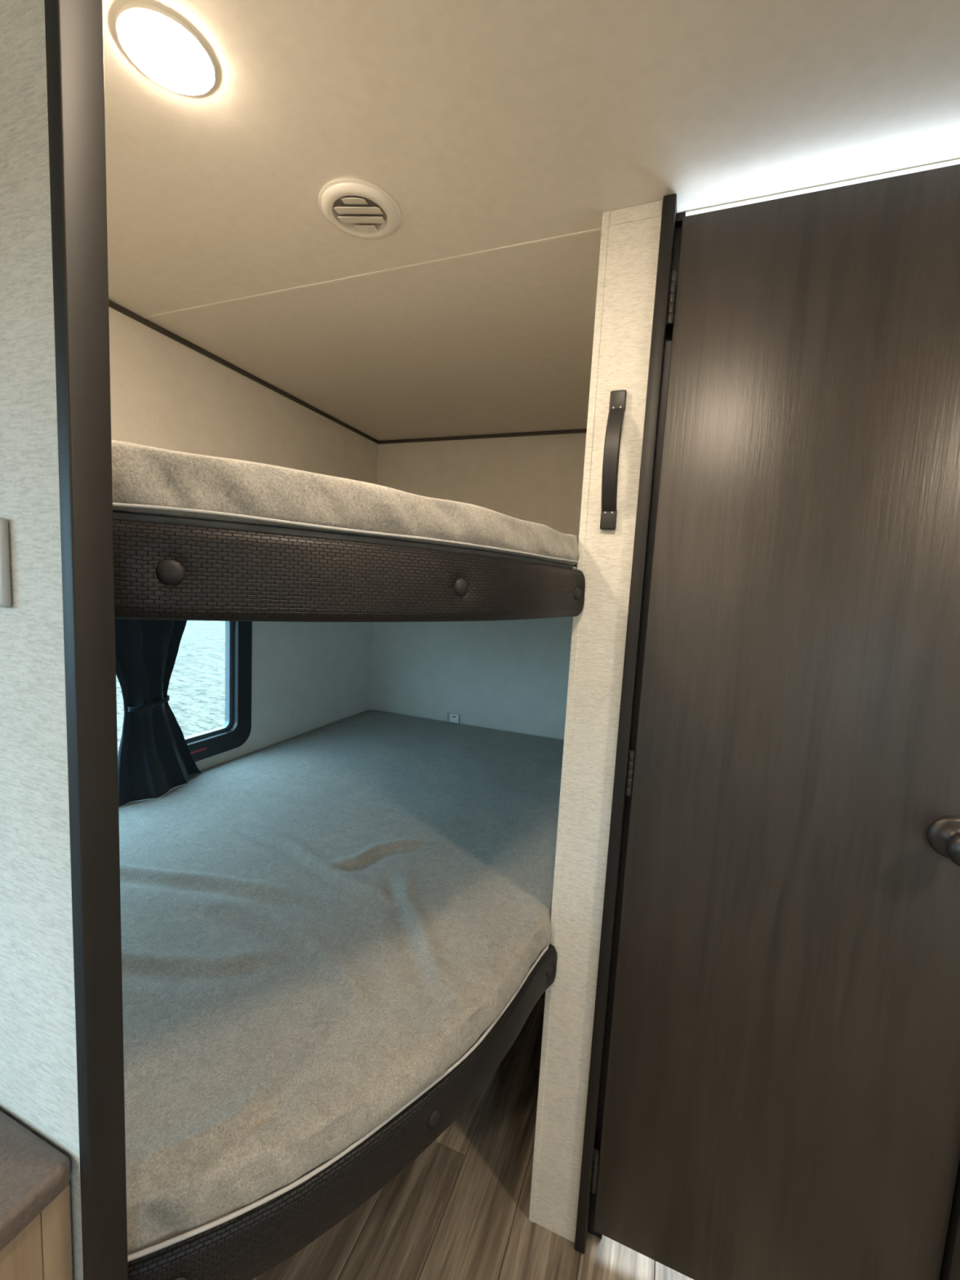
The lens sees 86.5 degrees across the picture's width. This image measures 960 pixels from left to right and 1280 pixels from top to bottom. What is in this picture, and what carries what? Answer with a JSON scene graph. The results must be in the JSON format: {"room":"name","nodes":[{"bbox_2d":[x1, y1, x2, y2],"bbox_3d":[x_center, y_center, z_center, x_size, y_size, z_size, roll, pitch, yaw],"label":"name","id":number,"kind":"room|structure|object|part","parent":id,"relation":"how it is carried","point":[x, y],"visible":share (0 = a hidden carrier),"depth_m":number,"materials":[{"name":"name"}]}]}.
{"room":"camper trailer interior","nodes":[
{"label":"camper trailer interior","id":0,"kind":"room"},
{"bbox_2d":[0,0,83,1279],"bbox_3d":[-0.759,0.238,0.597,0.953,1.980,0.026,5,6,21],"label":"wall","id":1,"kind":"structure","parent":0,"point":[38,1077],"depth_m":0.41,"materials":[{"name":"paint"}]},
{"bbox_2d":[0,517,11,607],"bbox_3d":[-0.409,-0.064,0.417,0.071,0.071,0.009,5,6,21],"label":"switch plate","id":2,"kind":"object","parent":1,"relation":"attached to","point":[5,570],"visible":1,"depth_m":0.41,"materials":[{"name":"grey plastic"}]},
{"bbox_2d":[44,0,128,1279],"bbox_3d":[-0.320,0.279,0.429,0.015,1.980,0.030,5,6,21],"label":"trim","id":3,"kind":"structure","parent":1,"relation":"attached to","point":[75,77],"depth_m":0.39,"materials":[{"name":"plastic"}]},
{"bbox_2d":[108,299,378,771],"bbox_3d":[-1.326,0.223,0.493,0.048,1.990,4.406,5,6,21],"label":"wall","id":4,"kind":"structure","parent":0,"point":[307,677],"depth_m":1.80,"materials":[{"name":"paint"}]},
{"bbox_2d":[115,618,200,807],"bbox_3d":[-0.895,0.126,1.422,0.094,0.609,0.780,5,6,21],"label":"curtain","id":5,"kind":"object","parent":4,"relation":"hanging from","point":[154,757],"visible":0.78,"depth_m":1.40,"materials":[{"name":"grey fabric"}]},
{"bbox_2d":[184,621,252,761],"bbox_3d":[-0.982,0.138,1.356,0.043,0.527,0.932,5,6,21],"label":"window","id":6,"kind":"structure","parent":4,"relation":"attached to","point":[236,729],"depth_m":1.73,"materials":[{"name":"black rubber"}]},
{"bbox_3d":[-0.992,0.137,1.360,0.020,0.405,0.810,5,6,21],"label":"sash","id":7,"kind":"part","parent":6,"relation":"part of","materials":[{"name":"grey"}]},
{"bbox_2d":[128,943,557,1279],"bbox_3d":[-0.321,0.569,1.457,1.209,0.092,1.852,5,6,21],"label":"bunk","id":8,"kind":"object","parent":4,"relation":"attached to","point":[245,1246],"visible":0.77,"depth_m":0.61,"materials":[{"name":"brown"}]},
{"bbox_2d":[118,710,564,1262],"bbox_3d":[-0.320,0.485,1.456,1.200,0.073,1.845,5,6,21],"label":"mattress","id":9,"kind":"object","parent":8,"relation":"on","point":[317,925],"visible":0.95,"depth_m":0.89,"materials":[{"name":"grey fabric"}]},
{"bbox_2d":[112,511,585,622],"bbox_3d":[-0.281,-0.160,1.381,1.210,0.092,1.853,5,6,21],"label":"bunk","id":10,"kind":"object","parent":4,"relation":"attached to","point":[166,567],"visible":0.95,"depth_m":0.51,"materials":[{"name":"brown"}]},
{"bbox_2d":[111,440,579,566],"bbox_3d":[-0.282,-0.242,1.381,1.196,0.068,1.845,5,6,21],"label":"mattress","id":11,"kind":"object","parent":10,"relation":"on","point":[146,480],"visible":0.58,"depth_m":0.50,"materials":[{"name":"grey fabric"}]},
{"bbox_2d":[252,991,693,1279],"bbox_3d":[-0.191,1.338,0.146,2.603,0.050,4.406,5,6,21],"label":"floor","id":12,"kind":"structure","parent":0,"point":[459,1210],"depth_m":1.07,"materials":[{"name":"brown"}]},
{"bbox_2d":[0,1183,72,1279],"bbox_3d":[-1.236,0.920,-0.479,0.937,0.797,2.416,5,6,21],"label":"base cabinet","id":13,"kind":"object","parent":12,"relation":"on","point":[42,1250],"visible":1,"depth_m":0.43,"materials":[{"name":"beige wood"}]},
{"bbox_2d":[0,1110,70,1251],"bbox_3d":[-1.218,0.509,-0.524,0.931,0.026,2.428,5,6,21],"label":"countertop","id":14,"kind":"structure","parent":13,"relation":"on","point":[33,1173],"depth_m":0.42,"materials":[{"name":"brown laminate"}]},
{"bbox_3d":[-0.810,0.826,0.637,0.924,0.797,0.022,5,6,21],"label":"panel","id":15,"kind":"part","parent":13,"relation":"part of","materials":[{"name":"beige wood"}]},
{"bbox_2d":[574,193,685,1254],"bbox_3d":[0.277,0.258,0.950,0.050,1.979,0.050,5,6,21],"label":"trim","id":16,"kind":"structure","parent":12,"relation":"on","point":[671,220],"depth_m":0.93,"materials":[{"name":"plastic"}]},
{"bbox_2d":[590,164,959,1279],"bbox_3d":[0.518,0.275,0.826,0.548,1.901,0.090,5,6,21],"label":"door","id":17,"kind":"structure","parent":16,"relation":"attached to","point":[782,1100],"depth_m":0.83,"materials":[{"name":"brown wood"}]},
{"bbox_3d":[0.710,0.298,0.759,0.066,0.066,0.024,5,6,21],"label":"knob","id":18,"kind":"part","parent":17,"relation":"part of","materials":[{"name":"brown metal"}]},
{"bbox_3d":[0.700,0.301,0.731,0.054,0.054,0.040,5,6,21],"label":"knob handle","id":19,"kind":"part","parent":17,"relation":"part of","materials":[{"name":"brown metal"}]},
{"bbox_2d":[369,432,586,740],"bbox_3d":[0.651,0.166,2.070,2.603,1.990,0.040,5,6,21],"label":"wall","id":20,"kind":"structure","parent":0,"point":[512,676],"depth_m":2.26,"materials":[{"name":"paint"}]},
{"bbox_2d":[447,712,459,723],"bbox_3d":[-0.124,0.359,2.361,0.063,0.041,0.008,5,6,21],"label":"wall outlet","id":21,"kind":"object","parent":20,"relation":"attached to","point":[454,717],"visible":1,"depth_m":2.36,"materials":[{"name":"grey plastic"}]},
{"bbox_2d":[449,713,458,723],"bbox_3d":[-0.119,0.361,2.357,0.045,0.039,0.004,5,6,21],"label":"socket","id":22,"kind":"object","parent":21,"relation":"attached to","point":[454,717],"depth_m":2.36,"materials":[{"name":"white plastic"}]},
{"bbox_2d":[377,428,586,444],"bbox_3d":[0.077,-0.872,2.180,1.195,0.014,0.008,5,6,21],"label":"trim","id":23,"kind":"structure","parent":20,"relation":"attached to","point":[583,430],"depth_m":2.19,"materials":[{"name":"grey"}]},
{"bbox_2d":[102,0,959,440],"bbox_3d":[-0.081,-0.677,-0.065,2.603,0.051,4.406,5,6,21],"label":"ceiling","id":24,"kind":"structure","parent":0,"point":[502,134],"depth_m":0.77,"materials":[{"name":"white paint"}]},
{"bbox_2d":[114,2,216,95],"bbox_3d":[-0.396,-0.739,0.647,0.109,0.010,0.109,5,6,21],"label":"recessed light","id":25,"kind":"object","parent":24,"relation":"in","point":[163,47],"visible":1,"depth_m":0.64,"materials":[{"name":"white plastic"}]},
{"bbox_2d":[318,177,401,239],"bbox_3d":[-0.212,-0.754,0.903,0.143,0.014,0.143,5,6,21],"label":"ceiling vent","id":26,"kind":"object","parent":24,"relation":"in","point":[359,208],"visible":1,"depth_m":0.89,"materials":[{"name":"white plastic"}]},
{"bbox_2d":[333,195,386,226],"bbox_3d":[-0.211,-0.761,0.903,0.093,0.001,0.093,5,6,21],"label":"vent grille","id":27,"kind":"object","parent":26,"relation":"hanging from","point":[339,202],"depth_m":0.90,"materials":[{"name":"white plastic"}]},
{"bbox_2d":[528,200,662,1242],"bbox_3d":[0.212,0.250,0.987,0.099,1.980,0.052,5,6,21],"label":"partition wall","id":28,"kind":"structure","parent":0,"point":[629,244],"depth_m":0.95,"materials":[{"name":"paint"}]},
{"bbox_2d":[600,389,626,529],"bbox_3d":[0.229,-0.314,0.886,0.027,0.237,0.038,5,6,21],"label":"handle","id":29,"kind":"object","parent":28,"relation":"attached to","point":[617,405],"visible":1,"depth_m":0.88,"materials":[{"name":"black metal"}]},
{"label":"outside","id":30,"kind":"structure","parent":0,"visible":0},
{"bbox_2d":[115,620,225,753],"bbox_3d":[-0.114,2.090,0.219,120.000,0.050,120.000,5,6,21],"label":"window pane","id":31,"kind":"structure","parent":30,"point":[196,691],"depth_m":9.58,"materials":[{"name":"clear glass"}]},
{"bbox_3d":[1.114,0.336,0.639,0.618,1.980,0.030,5,6,21],"label":"wall","id":32,"kind":"structure","parent":0,"visible":0},
{"bbox_2d":[938,1160,959,1279],"bbox_3d":[0.797,0.307,0.753,0.058,1.979,0.050,5,6,21],"label":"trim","id":33,"kind":"structure","parent":32,"relation":"attached to","point":[950,1266],"depth_m":0.81,"materials":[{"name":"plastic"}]}
]}

